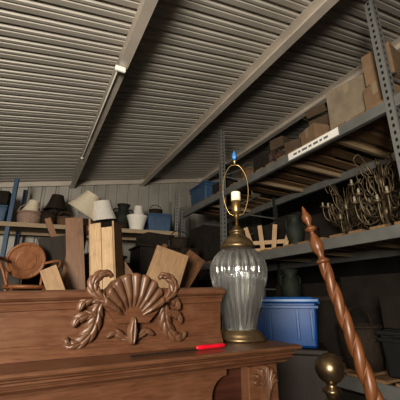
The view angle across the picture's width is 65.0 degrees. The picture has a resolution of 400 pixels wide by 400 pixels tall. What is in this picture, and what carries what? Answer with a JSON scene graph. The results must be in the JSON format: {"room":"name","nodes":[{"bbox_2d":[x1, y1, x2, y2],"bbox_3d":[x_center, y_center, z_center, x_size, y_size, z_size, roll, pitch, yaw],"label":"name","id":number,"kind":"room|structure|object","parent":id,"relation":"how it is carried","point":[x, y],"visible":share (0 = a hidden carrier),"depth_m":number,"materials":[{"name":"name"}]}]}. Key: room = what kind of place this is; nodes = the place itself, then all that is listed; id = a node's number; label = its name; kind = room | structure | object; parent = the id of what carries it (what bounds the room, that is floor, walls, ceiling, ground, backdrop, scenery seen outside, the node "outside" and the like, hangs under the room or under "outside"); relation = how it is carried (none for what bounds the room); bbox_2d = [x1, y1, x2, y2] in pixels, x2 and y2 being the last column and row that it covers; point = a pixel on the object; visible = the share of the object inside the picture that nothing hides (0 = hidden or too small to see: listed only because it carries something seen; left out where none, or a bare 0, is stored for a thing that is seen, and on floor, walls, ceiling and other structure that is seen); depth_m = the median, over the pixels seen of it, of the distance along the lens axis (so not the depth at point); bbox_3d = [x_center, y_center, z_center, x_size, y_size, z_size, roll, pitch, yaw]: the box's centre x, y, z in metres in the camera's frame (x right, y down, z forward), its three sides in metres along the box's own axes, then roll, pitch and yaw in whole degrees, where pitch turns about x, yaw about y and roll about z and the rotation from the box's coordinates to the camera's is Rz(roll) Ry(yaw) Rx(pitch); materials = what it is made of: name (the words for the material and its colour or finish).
{"room":"storage warehouse","nodes":[
{"label":"storage warehouse","id":0,"kind":"room"},
{"bbox_2d":[0,183,265,296],"bbox_3d":[-1.887,1.040,6.720,8.200,4.796,0.030,9,-20,-27],"label":"wall","id":1,"kind":"structure","parent":0,"point":[148,195],"depth_m":7.25,"materials":[{"name":"metal"}]},
{"bbox_2d":[81,65,125,158],"bbox_3d":[-1.369,-0.998,4.177,0.110,0.063,2.442,9,-20,-27],"label":"ceiling light","id":2,"kind":"object","parent":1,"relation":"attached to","point":[118,68],"visible":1,"depth_m":3.50,"materials":[{"name":"white plastic"}]},
{"bbox_2d":[69,0,158,188],"bbox_3d":[-0.358,-1.658,2.469,0.096,0.152,10.000,9,-20,-27],"label":"beam","id":3,"kind":"structure","parent":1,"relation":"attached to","point":[146,8],"depth_m":3.27,"materials":[{"name":"metal"}]},
{"bbox_2d":[0,178,240,187],"bbox_3d":[-1.866,-0.400,7.136,8.053,1.745,0.050,9,-20,-27],"label":"trim","id":4,"kind":"structure","parent":1,"relation":"attached to","point":[195,180],"depth_m":6.90,"materials":[{"name":"metal"}]},
{"bbox_2d":[140,0,339,185],"bbox_3d":[0.978,-1.738,3.243,0.096,0.152,10.000,9,-20,-27],"label":"beam","id":5,"kind":"structure","parent":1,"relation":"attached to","point":[317,9],"depth_m":3.81,"materials":[{"name":"metal"}]},
{"bbox_2d":[197,37,399,183],"bbox_3d":[2.328,-1.818,4.025,0.096,0.152,10.000,9,-20,-27],"label":"trim","id":6,"kind":"structure","parent":1,"relation":"attached to","point":[319,99],"depth_m":5.44,"materials":[{"name":"metal"}]},
{"bbox_2d":[0,0,399,181],"bbox_3d":[0.452,-1.791,3.024,8.200,1.719,10.100,9,-20,-27],"label":"ceiling","id":7,"kind":"structure","parent":0,"point":[58,58],"depth_m":3.77,"materials":[{"name":"metal"}]},
{"bbox_2d":[260,151,399,384],"bbox_3d":[4.136,0.290,4.367,0.100,4.796,10.000,9,-20,-27],"label":"wall","id":8,"kind":"structure","parent":0,"point":[311,202],"depth_m":6.63,"materials":[{"name":"metal"}]},
{"bbox_3d":[0.475,2.030,1.762,8.200,0.100,10.200,9,-20,-27],"label":"floor","id":9,"kind":"structure","parent":0,"visible":0},
{"bbox_2d":[0,257,22,290],"bbox_3d":[-2.691,1.557,3.456,1.150,1.830,0.573,9,-20,-27],"label":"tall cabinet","id":10,"kind":"object","parent":9,"relation":"on","point":[12,280],"visible":0.02,"depth_m":3.64,"materials":[{"name":"brown wood"}]},
{"bbox_2d":[0,178,178,290],"bbox_3d":[-2.131,1.383,5.300,3.410,3.280,0.725,5,-18,-15],"label":"shelf unit","id":11,"kind":"object","parent":9,"relation":"on","point":[7,227],"visible":0.19,"depth_m":5.48,"materials":[{"name":"blue metal"}]},
{"bbox_2d":[0,205,8,220],"bbox_3d":[-3.421,0.266,5.257,0.455,0.323,0.400,5,-18,-15],"label":"storage tote","id":12,"kind":"object","parent":11,"relation":"on","point":[4,209],"visible":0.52,"depth_m":5.15,"materials":[{"name":"blue plastic"}]},
{"bbox_2d":[0,190,11,205],"bbox_3d":[-3.421,-0.008,5.344,0.364,0.228,0.340,5,-18,-15],"label":"cardboard box","id":13,"kind":"object","parent":12,"relation":"on","point":[5,196],"visible":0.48,"depth_m":5.23,"materials":[{"name":"brown cardboard"}]},
{"bbox_2d":[7,253,43,284],"bbox_3d":[-2.825,1.163,5.152,0.554,0.508,0.500,5,-18,-15],"label":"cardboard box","id":14,"kind":"object","parent":11,"relation":"on","point":[35,280],"visible":0.04,"depth_m":4.91,"materials":[{"name":"brown cardboard"}]},
{"bbox_2d":[16,204,41,222],"bbox_3d":[-2.889,0.250,5.336,0.406,0.400,0.406,9,-20,-27],"label":"basket","id":15,"kind":"object","parent":11,"relation":"on","point":[25,216],"visible":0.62,"depth_m":5.17,"materials":[{"name":"wicker"}]},
{"bbox_2d":[22,199,39,211],"bbox_3d":[-2.907,0.133,5.400,0.308,0.268,0.309,-4,-18,12],"label":"lampshade","id":16,"kind":"object","parent":15,"relation":"in","point":[33,205],"visible":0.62,"depth_m":5.34,"materials":[{"name":"beige fabric"}]},
{"bbox_2d":[40,207,57,223],"bbox_3d":[-2.595,0.287,5.391,0.278,0.364,0.278,9,-20,-27],"label":"basket","id":17,"kind":"object","parent":11,"relation":"on","point":[44,214],"visible":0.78,"depth_m":5.30,"materials":[{"name":"wicker"}]},
{"bbox_2d":[48,209,63,223],"bbox_3d":[-2.625,0.375,5.660,0.352,0.371,0.352,9,-20,-27],"label":"lampshade","id":18,"kind":"object","parent":11,"relation":"on","point":[52,210],"visible":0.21,"depth_m":5.61,"materials":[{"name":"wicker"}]},
{"bbox_2d":[43,194,67,213],"bbox_3d":[-2.625,0.060,5.760,0.412,0.291,0.412,9,-20,-27],"label":"lampshade","id":19,"kind":"object","parent":18,"relation":"on","point":[57,201],"visible":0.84,"depth_m":5.67,"materials":[{"name":"fabric"}]},
{"bbox_2d":[57,212,73,224],"bbox_3d":[-2.325,0.336,5.413,0.278,0.284,0.278,9,-20,-27],"label":"basket","id":20,"kind":"object","parent":11,"relation":"on","point":[60,219],"visible":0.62,"depth_m":5.29,"materials":[{"name":"wicker"}]},
{"bbox_2d":[83,218,88,225],"bbox_3d":[-2.125,0.456,5.633,0.404,0.188,0.340,5,-18,-15],"label":"cardboard box","id":21,"kind":"object","parent":11,"relation":"on","point":[85,221],"visible":0.02,"depth_m":5.51,"materials":[{"name":"brown cardboard"}]},
{"bbox_2d":[68,190,99,218],"bbox_3d":[-2.122,0.088,5.665,0.530,0.540,0.523,16,-23,-40],"label":"lampshade","id":22,"kind":"object","parent":21,"relation":"on","point":[84,203],"visible":0.88,"depth_m":5.50,"materials":[{"name":"beige fabric"}]},
{"bbox_2d":[96,221,111,226],"bbox_3d":[-1.749,0.495,5.690,0.284,0.148,0.300,5,-18,-15],"label":"cardboard box","id":23,"kind":"object","parent":11,"relation":"on","point":[103,224],"visible":0.37,"depth_m":5.57,"materials":[{"name":"brown cardboard"}]},
{"bbox_2d":[92,200,116,221],"bbox_3d":[-1.727,0.213,5.700,0.443,0.427,0.446,5,-18,-15],"label":"lampshade","id":24,"kind":"object","parent":23,"relation":"on","point":[103,210],"visible":0.82,"depth_m":5.53,"materials":[{"name":"white fabric"}]},
{"bbox_2d":[117,219,127,228],"bbox_3d":[-1.380,0.431,5.582,0.192,0.206,0.192,9,-20,-27],"label":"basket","id":25,"kind":"object","parent":11,"relation":"on","point":[123,224],"visible":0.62,"depth_m":5.51,"materials":[{"name":"wicker"}]},
{"bbox_2d":[113,203,133,228],"bbox_3d":[-1.454,0.357,5.911,0.315,0.546,0.315,-5,-18,14],"label":"urn","id":26,"kind":"object","parent":11,"relation":"on","point":[123,211],"visible":0.57,"depth_m":5.85,"materials":[{"name":"green ceramic"}]},
{"bbox_2d":[127,214,147,229],"bbox_3d":[-1.153,0.441,5.735,0.392,0.291,0.392,9,-20,-27],"label":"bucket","id":27,"kind":"object","parent":11,"relation":"on","point":[136,221],"visible":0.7,"depth_m":5.61,"materials":[{"name":"white plastic"}]},
{"bbox_2d":[147,213,172,230],"bbox_3d":[-0.768,0.444,5.851,0.495,0.343,0.300,5,-18,-15],"label":"storage tote","id":28,"kind":"object","parent":11,"relation":"on","point":[155,221],"visible":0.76,"depth_m":5.73,"materials":[{"name":"blue plastic"}]},
{"bbox_3d":[-0.997,0.522,6.128,0.755,0.363,0.280,5,-18,-15],"label":"storage tote","id":29,"kind":"object","parent":11,"relation":"on","visible":0},
{"bbox_2d":[132,205,143,214],"bbox_3d":[-1.209,0.226,6.158,0.272,0.201,0.272,9,-20,-27],"label":"lampshade","id":30,"kind":"object","parent":29,"relation":"on","point":[138,209],"visible":0.57,"depth_m":6.09,"materials":[{"name":"white fabric"}]},
{"bbox_2d":[149,205,162,213],"bbox_3d":[-0.882,0.222,6.258,0.278,0.264,0.278,9,-20,-27],"label":"basket","id":31,"kind":"object","parent":29,"relation":"on","point":[154,210],"visible":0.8,"depth_m":6.15,"materials":[{"name":"wicker"}]},
{"bbox_2d":[84,253,126,287],"bbox_3d":[-1.544,1.695,4.054,0.950,1.930,0.573,9,-20,-27],"label":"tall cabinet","id":32,"kind":"object","parent":9,"relation":"on","point":[86,255],"visible":0.07,"depth_m":4.06,"materials":[{"name":"brown wood"}]},
{"bbox_2d":[0,269,301,399],"bbox_3d":[-0.601,0.849,0.586,2.025,1.438,0.340,10,-20,-29],"label":"mantelpiece","id":33,"kind":"object","parent":9,"relation":"on","point":[55,344],"visible":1,"depth_m":0.90,"materials":[{"name":"brown wood"}]},
{"bbox_2d":[0,340,301,381],"bbox_3d":[-0.601,0.396,0.730,2.025,0.014,0.340,10,-20,-29],"label":"shelf","id":34,"kind":"object","parent":33,"relation":"attached to","point":[57,367],"depth_m":0.84,"materials":[{"name":"brown wood"}]},
{"bbox_2d":[130,343,225,356],"bbox_3d":[-0.052,0.449,0.943,0.332,0.015,0.015,12,-21,-33],"label":"file","id":35,"kind":"object","parent":33,"relation":"on","point":[217,345],"visible":1,"depth_m":0.97,"materials":[{"name":"red plastic"}]},
{"bbox_2d":[210,151,267,342],"bbox_3d":[0.160,0.158,1.343,0.238,0.810,0.238,5,-18,-15],"label":"table lamp","id":36,"kind":"object","parent":33,"relation":"on","point":[237,246],"visible":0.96,"depth_m":1.31,"materials":[{"name":"clear glass"}]},
{"bbox_2d":[231,191,240,225],"bbox_3d":[0.160,0.040,1.381,0.042,0.158,0.042,9,-20,-27],"label":"socket","id":37,"kind":"object","parent":36,"relation":"attached to","point":[235,195],"depth_m":1.37,"materials":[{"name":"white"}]},
{"bbox_2d":[128,244,200,287],"bbox_3d":[-0.523,1.720,4.380,0.950,2.080,0.573,9,-20,-27],"label":"tall cabinet","id":38,"kind":"object","parent":9,"relation":"on","point":[141,255],"visible":0.15,"depth_m":4.34,"materials":[{"name":"brown wood"}]},
{"bbox_2d":[136,232,168,245],"bbox_3d":[-0.705,0.613,4.644,0.354,0.188,0.350,14,-22,-37],"label":"cardboard box","id":39,"kind":"object","parent":38,"relation":"on","point":[150,238],"visible":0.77,"depth_m":4.52,"materials":[{"name":"brown cardboard"}]},
{"bbox_2d":[169,230,189,247],"bbox_3d":[-0.316,0.614,4.838,0.321,0.302,0.321,9,-20,-27],"label":"basket","id":40,"kind":"object","parent":38,"relation":"on","point":[174,241],"visible":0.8,"depth_m":4.71,"materials":[{"name":"wicker"}]},
{"bbox_2d":[179,0,399,399],"bbox_3d":[1.659,0.336,3.083,1.060,3.930,6.670,9,-20,-27],"label":"storage rack","id":41,"kind":"object","parent":9,"relation":"on","point":[339,248],"visible":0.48,"depth_m":3.49,"materials":[{"name":"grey steel"}]},
{"bbox_2d":[189,180,217,209],"bbox_3d":[0.141,-0.053,5.711,0.495,0.403,0.620,9,-20,-27],"label":"storage tote","id":42,"kind":"object","parent":41,"relation":"on","point":[203,190],"visible":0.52,"depth_m":5.50,"materials":[{"name":"blue plastic"}]},
{"bbox_2d":[190,225,219,261],"bbox_3d":[0.209,0.835,5.562,0.604,0.658,0.500,9,-20,-27],"label":"cardboard box","id":43,"kind":"object","parent":41,"relation":"on","point":[198,236],"visible":0.42,"depth_m":5.34,"materials":[{"name":"brown cardboard"}]},
{"bbox_2d":[199,280,234,286],"bbox_3d":[0.209,1.802,5.254,0.604,0.868,0.520,10,-20,-29],"label":"cardboard box","id":44,"kind":"object","parent":41,"relation":"on","point":[202,283],"visible":0.09,"depth_m":5.06,"materials":[{"name":"brown cardboard"}]},
{"bbox_2d":[208,226,253,260],"bbox_3d":[0.515,0.733,4.993,0.604,0.508,0.500,9,-20,-27],"label":"cardboard box","id":45,"kind":"object","parent":41,"relation":"on","point":[214,243],"visible":0.28,"depth_m":4.91,"materials":[{"name":"brown cardboard"}]},
{"bbox_2d":[212,178,250,200],"bbox_3d":[0.529,-0.133,5.240,0.504,0.268,0.400,11,-21,-32],"label":"cardboard box","id":46,"kind":"object","parent":41,"relation":"on","point":[215,187],"visible":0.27,"depth_m":5.13,"materials":[{"name":"brown cardboard"}]},
{"bbox_2d":[225,164,231,178],"bbox_3d":[0.441,-0.430,5.286,0.180,0.312,0.180,-5,-18,14],"label":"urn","id":47,"kind":"object","parent":46,"relation":"on","point":[226,165],"visible":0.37,"depth_m":5.25,"materials":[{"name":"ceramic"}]},
{"bbox_2d":[220,286,260,329],"bbox_3d":[0.515,1.686,4.689,0.604,0.748,0.520,10,-20,-28],"label":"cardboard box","id":48,"kind":"object","parent":41,"relation":"on","point":[233,290],"visible":0.06,"depth_m":4.45,"materials":[{"name":"brown cardboard"}]},
{"bbox_2d":[240,162,254,185],"bbox_3d":[0.733,-0.390,4.521,0.321,0.322,0.321,9,-20,-27],"label":"cardboard box","id":49,"kind":"object","parent":41,"relation":"on","point":[248,170],"visible":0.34,"depth_m":4.40,"materials":[{"name":"cardboard"}]},
{"bbox_2d":[252,186,273,193],"bbox_3d":[0.954,-0.292,4.791,0.332,0.311,0.332,9,-20,-27],"label":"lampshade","id":50,"kind":"object","parent":41,"relation":"on","point":[256,186],"visible":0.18,"depth_m":4.88,"materials":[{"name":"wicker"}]},
{"bbox_2d":[244,224,288,250],"bbox_3d":[0.866,0.487,3.961,0.628,0.351,0.040,-7,-19,21],"label":"crate","id":51,"kind":"object","parent":41,"relation":"on","point":[274,241],"visible":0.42,"depth_m":3.95,"materials":[{"name":"brown wood"}]},
{"bbox_2d":[253,152,282,177],"bbox_3d":[0.916,-0.455,4.227,0.304,0.268,0.240,7,-19,-21],"label":"cardboard box","id":52,"kind":"object","parent":41,"relation":"on","point":[261,160],"visible":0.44,"depth_m":4.13,"materials":[{"name":"brown cardboard"}]},
{"bbox_2d":[253,224,289,248],"bbox_3d":[1.018,0.601,4.448,0.364,0.428,0.360,11,-21,-32],"label":"cardboard box","id":53,"kind":"object","parent":41,"relation":"on","point":[267,229],"visible":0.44,"depth_m":4.33,"materials":[{"name":"brown cardboard"}]},
{"bbox_2d":[274,211,304,225],"bbox_3d":[1.333,0.533,4.563,0.164,0.628,0.500,9,-20,-27],"label":"cardboard box","id":54,"kind":"object","parent":41,"relation":"on","point":[280,221],"visible":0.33,"depth_m":4.63,"materials":[{"name":"brown cardboard"}]},
{"bbox_2d":[268,148,313,162],"bbox_3d":[1.242,-0.485,4.086,0.750,0.248,0.248,10,-20,-29],"label":"rolled rug","id":55,"kind":"object","parent":41,"relation":"on","point":[275,153],"visible":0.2,"depth_m":3.92,"materials":[{"name":"brown fabric"}]},
{"bbox_2d":[270,135,290,150],"bbox_3d":[1.065,-0.696,4.054,0.264,0.138,0.200,14,-22,-37],"label":"cardboard box","id":56,"kind":"object","parent":55,"relation":"on","point":[278,142],"visible":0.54,"depth_m":3.96,"materials":[{"name":"brown cardboard"}]},
{"bbox_2d":[285,215,304,243],"bbox_3d":[1.103,0.373,3.640,0.216,0.374,0.216,-5,-18,14],"label":"urn","id":57,"kind":"object","parent":41,"relation":"on","point":[295,232],"visible":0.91,"depth_m":3.58,"materials":[{"name":"green ceramic"}]},
{"bbox_2d":[284,138,308,159],"bbox_3d":[1.154,-0.578,3.710,0.200,0.188,0.244,-17,-24,42],"label":"cardboard box","id":58,"kind":"object","parent":41,"relation":"on","point":[291,145],"visible":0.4,"depth_m":3.64,"materials":[{"name":"brown cardboard"}]},
{"bbox_2d":[293,173,318,184],"bbox_3d":[1.551,-0.547,4.434,0.204,0.568,0.500,9,-20,-27],"label":"cardboard box","id":59,"kind":"object","parent":41,"relation":"on","point":[293,173],"visible":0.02,"depth_m":4.44,"materials":[{"name":"brown cardboard"}]},
{"bbox_2d":[276,282,341,296],"bbox_3d":[1.398,1.463,4.006,0.184,0.758,1.000,9,-20,-27],"label":"cardboard box","id":60,"kind":"object","parent":41,"relation":"on","point":[312,289],"visible":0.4,"depth_m":3.91,"materials":[{"name":"brown cardboard"}]},
{"bbox_2d":[300,217,319,240],"bbox_3d":[1.310,0.429,3.929,0.364,0.441,0.364,9,-20,-27],"label":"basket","id":61,"kind":"object","parent":41,"relation":"on","point":[306,235],"visible":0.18,"depth_m":3.77,"materials":[{"name":"wicker"}]},
{"bbox_2d":[293,135,327,155],"bbox_3d":[1.129,-0.557,3.236,0.001,0.022,0.462,9,-20,-27],"label":"print","id":62,"kind":"object","parent":41,"relation":"attached to","point":[323,138],"depth_m":3.22},
{"bbox_2d":[299,122,347,157],"bbox_3d":[1.391,-0.664,3.537,0.424,0.248,0.280,5,-18,-15],"label":"cardboard box","id":63,"kind":"object","parent":41,"relation":"on","point":[314,130],"visible":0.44,"depth_m":3.42,"materials":[{"name":"brown cardboard"}]},
{"bbox_2d":[302,103,329,125],"bbox_3d":[1.444,-0.887,3.638,0.438,0.224,0.409,15,-23,-39],"label":"cardboard box","id":64,"kind":"object","parent":63,"relation":"on","point":[324,119],"visible":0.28,"depth_m":3.52,"materials":[{"name":"brown cardboard"}]},
{"bbox_2d":[307,296,344,360],"bbox_3d":[1.299,1.276,3.148,0.360,0.597,0.112,-1,-18,2],"label":"picture frame","id":65,"kind":"object","parent":41,"relation":"on","point":[327,329],"visible":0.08,"depth_m":3.15,"materials":[{"name":"brown wood"}]},
{"bbox_2d":[305,209,346,237],"bbox_3d":[1.616,0.430,4.040,0.164,0.508,0.500,9,-20,-27],"label":"cardboard box","id":66,"kind":"object","parent":41,"relation":"on","point":[327,228],"visible":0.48,"depth_m":3.96,"materials":[{"name":"brown cardboard"}]},
{"bbox_2d":[319,180,374,233],"bbox_3d":[1.597,0.115,3.399,0.497,0.699,0.512,8,-19,-22],"label":"chandelier","id":67,"kind":"object","parent":41,"relation":"on","point":[348,227],"visible":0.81,"depth_m":3.40,"materials":[{"name":"gold metal"}]},
{"bbox_2d":[324,149,369,170],"bbox_3d":[1.810,-0.713,3.978,0.204,0.608,0.500,9,-20,-27],"label":"cardboard box","id":68,"kind":"object","parent":41,"relation":"on","point":[349,150],"visible":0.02,"depth_m":3.79,"materials":[{"name":"brown cardboard"}]},
{"bbox_2d":[326,73,391,146],"bbox_3d":[1.695,-0.884,3.277,0.604,0.508,0.420,14,-22,-37],"label":"cardboard box","id":69,"kind":"object","parent":41,"relation":"on","point":[346,100],"visible":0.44,"depth_m":3.13,"materials":[{"name":"brown cardboard"}]},
{"bbox_2d":[336,305,384,371],"bbox_3d":[1.414,1.198,2.766,0.385,0.511,0.385,9,-20,-27],"label":"basket","id":70,"kind":"object","parent":41,"relation":"on","point":[373,349],"visible":0.59,"depth_m":2.61,"materials":[{"name":"wicker"}]},
{"bbox_2d":[340,273,399,328],"bbox_3d":[1.916,1.145,3.089,0.184,0.808,1.000,9,-20,-27],"label":"cardboard box","id":71,"kind":"object","parent":41,"relation":"on","point":[364,291],"visible":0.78,"depth_m":3.26,"materials":[{"name":"brown cardboard"}]},
{"bbox_2d":[347,147,399,229],"bbox_3d":[1.689,-0.105,2.909,0.531,0.801,0.579,14,-22,-37],"label":"chandelier","id":72,"kind":"object","parent":41,"relation":"on","point":[386,211],"visible":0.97,"depth_m":2.87,"materials":[{"name":"gold metal"}]},
{"bbox_2d":[363,146,392,157],"bbox_3d":[2.069,-0.889,3.524,0.204,0.668,0.500,9,-20,-27],"label":"cardboard box","id":73,"kind":"object","parent":41,"relation":"on","point":[378,147],"visible":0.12,"depth_m":3.46,"materials":[{"name":"brown cardboard"}]},
{"bbox_2d":[363,78,399,119],"bbox_3d":[1.751,-0.900,2.862,0.404,0.288,0.240,7,-19,-21],"label":"cardboard box","id":74,"kind":"object","parent":41,"relation":"on","point":[372,94],"visible":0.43,"depth_m":2.82,"materials":[{"name":"brown cardboard"}]},
{"bbox_2d":[361,42,399,86],"bbox_3d":[1.786,-1.195,2.975,0.444,0.328,0.250,12,-22,-34],"label":"cardboard box","id":75,"kind":"object","parent":74,"relation":"on","point":[368,61],"visible":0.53,"depth_m":2.86,"materials":[{"name":"brown cardboard"}]},
{"bbox_2d":[375,328,399,378],"bbox_3d":[1.719,1.169,2.399,0.585,0.343,0.420,11,-21,-32],"label":"storage tote","id":76,"kind":"object","parent":41,"relation":"on","point":[389,338],"visible":0.99,"depth_m":2.36,"materials":[{"name":"black plastic"}]},
{"bbox_2d":[379,295,399,328],"bbox_3d":[1.746,0.883,2.482,0.424,0.248,0.360,6,-19,-19],"label":"cardboard box","id":77,"kind":"object","parent":76,"relation":"on","point":[390,305],"visible":1,"depth_m":2.50,"materials":[{"name":"brown cardboard"}]},
{"bbox_3d":[1.133,1.455,3.503,0.504,0.468,0.450,11,-21,-32],"label":"cardboard box","id":78,"kind":"object","parent":41,"relation":"on","visible":0},
{"bbox_2d":[280,269,301,296],"bbox_3d":[1.037,1.005,3.568,0.240,0.416,0.240,-5,-18,14],"label":"urn","id":79,"kind":"object","parent":78,"relation":"on","point":[291,286],"visible":0.82,"depth_m":3.51,"materials":[{"name":"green ceramic"}]},
{"bbox_2d":[276,343,328,399],"bbox_3d":[0.720,1.684,2.472,0.620,0.990,0.440,-5,-18,14],"label":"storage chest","id":80,"kind":"object","parent":9,"relation":"on","point":[298,379],"visible":0.32,"depth_m":2.36,"materials":[{"name":"grey plastic"}]},
{"bbox_2d":[254,297,319,348],"bbox_3d":[0.720,1.029,2.681,0.595,0.383,0.380,-5,-18,14],"label":"storage tote","id":81,"kind":"object","parent":80,"relation":"on","point":[293,320],"visible":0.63,"depth_m":2.51,"materials":[{"name":"blue plastic"}]},
{"bbox_2d":[315,353,344,399],"bbox_3d":[0.451,1.097,0.929,0.098,1.172,0.098,9,-20,-27],"label":"bed post","id":82,"kind":"object","parent":9,"relation":"on","point":[329,367],"visible":1,"depth_m":1.06,"materials":[{"name":"gold metal"}]},
{"bbox_2d":[301,206,383,399],"bbox_3d":[0.703,0.849,1.173,0.487,1.807,0.076,-12,-21,34],"label":"bedpost","id":83,"kind":"object","parent":9,"relation":"on","point":[366,376],"visible":1,"depth_m":1.33,"materials":[{"name":"brown wood"}]},
{"bbox_2d":[338,384,393,399],"bbox_3d":[1.475,1.974,2.756,0.604,0.608,0.520,10,-20,-28],"label":"cardboard box","id":84,"kind":"object","parent":9,"relation":"on","point":[347,394],"visible":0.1,"depth_m":2.64,"materials":[{"name":"brown cardboard"}]},
{"bbox_3d":[-1.195,1.682,2.483,2.600,1.000,1.200,9,-20,-27],"label":"work table","id":85,"kind":"object","parent":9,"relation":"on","visible":0},
{"bbox_2d":[0,242,61,290],"bbox_3d":[-1.425,0.741,2.553,0.487,0.840,0.435,13,-22,-35],"label":"wooden chair","id":86,"kind":"object","parent":85,"relation":"on","point":[25,260],"visible":0.75,"depth_m":2.74,"materials":[{"name":"brown wood"}]},
{"bbox_2d":[44,217,56,236],"bbox_3d":[-1.326,0.758,3.136,0.571,1.163,0.048,6,-19,-17],"label":"wooden board","id":87,"kind":"object","parent":85,"relation":"on","point":[48,221],"visible":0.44,"depth_m":3.20,"materials":[{"name":"brown wood"}]},
{"bbox_2d":[38,235,65,275],"bbox_3d":[-1.293,0.817,2.992,0.565,1.028,0.122,11,-21,-30],"label":"wooden board","id":88,"kind":"object","parent":85,"relation":"on","point":[54,248],"visible":0.24,"depth_m":3.05,"materials":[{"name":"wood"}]},
{"bbox_2d":[39,265,65,289],"bbox_3d":[-1.079,0.829,2.451,0.414,0.644,0.055,0,-18,0],"label":"wooden board","id":89,"kind":"object","parent":85,"relation":"on","point":[52,280],"visible":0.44,"depth_m":2.50,"materials":[{"name":"beige wood"}]},
{"bbox_2d":[61,225,88,289],"bbox_3d":[-1.207,0.731,2.921,0.145,1.084,0.274,-1,-18,2],"label":"wooden board","id":90,"kind":"object","parent":85,"relation":"on","point":[85,227],"visible":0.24,"depth_m":2.93,"materials":[{"name":"brown wood"}]},
{"bbox_2d":[65,217,85,289],"bbox_3d":[-1.141,0.699,2.885,0.326,1.130,0.096,-2,-18,6],"label":"wooden board","id":91,"kind":"object","parent":85,"relation":"on","point":[75,260],"visible":0.56,"depth_m":2.94,"materials":[{"name":"brown wood"}]},
{"bbox_2d":[89,219,123,288],"bbox_3d":[-0.854,0.731,2.873,0.365,1.103,0.248,-1,-18,4],"label":"wooden crate","id":92,"kind":"object","parent":85,"relation":"on","point":[105,243],"visible":0.48,"depth_m":2.85,"materials":[{"name":"beige wood"}]},
{"bbox_2d":[123,260,132,274],"bbox_3d":[-0.571,0.956,2.986,0.648,0.775,0.065,0,-18,-1],"label":"wooden board","id":93,"kind":"object","parent":85,"relation":"on","point":[127,270],"visible":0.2,"depth_m":3.07,"materials":[{"name":"brown wood"}]},
{"bbox_2d":[146,245,188,287],"bbox_3d":[-0.368,0.830,2.783,0.559,0.888,0.174,4,-18,-12],"label":"wooden board","id":94,"kind":"object","parent":85,"relation":"on","point":[164,259],"visible":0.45,"depth_m":2.91,"materials":[{"name":"beige wood"}]},
{"bbox_2d":[180,247,186,254],"bbox_3d":[-0.267,0.975,3.455,0.068,0.938,0.320,-15,-23,40],"label":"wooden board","id":95,"kind":"object","parent":85,"relation":"on","point":[183,250],"visible":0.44,"depth_m":3.64,"materials":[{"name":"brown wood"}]},
{"bbox_2d":[179,249,204,287],"bbox_3d":[-0.268,0.943,3.166,0.737,0.927,0.068,11,-21,-31],"label":"wooden board","id":96,"kind":"object","parent":85,"relation":"on","point":[195,263],"visible":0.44,"depth_m":3.34,"materials":[{"name":"brown wood"}]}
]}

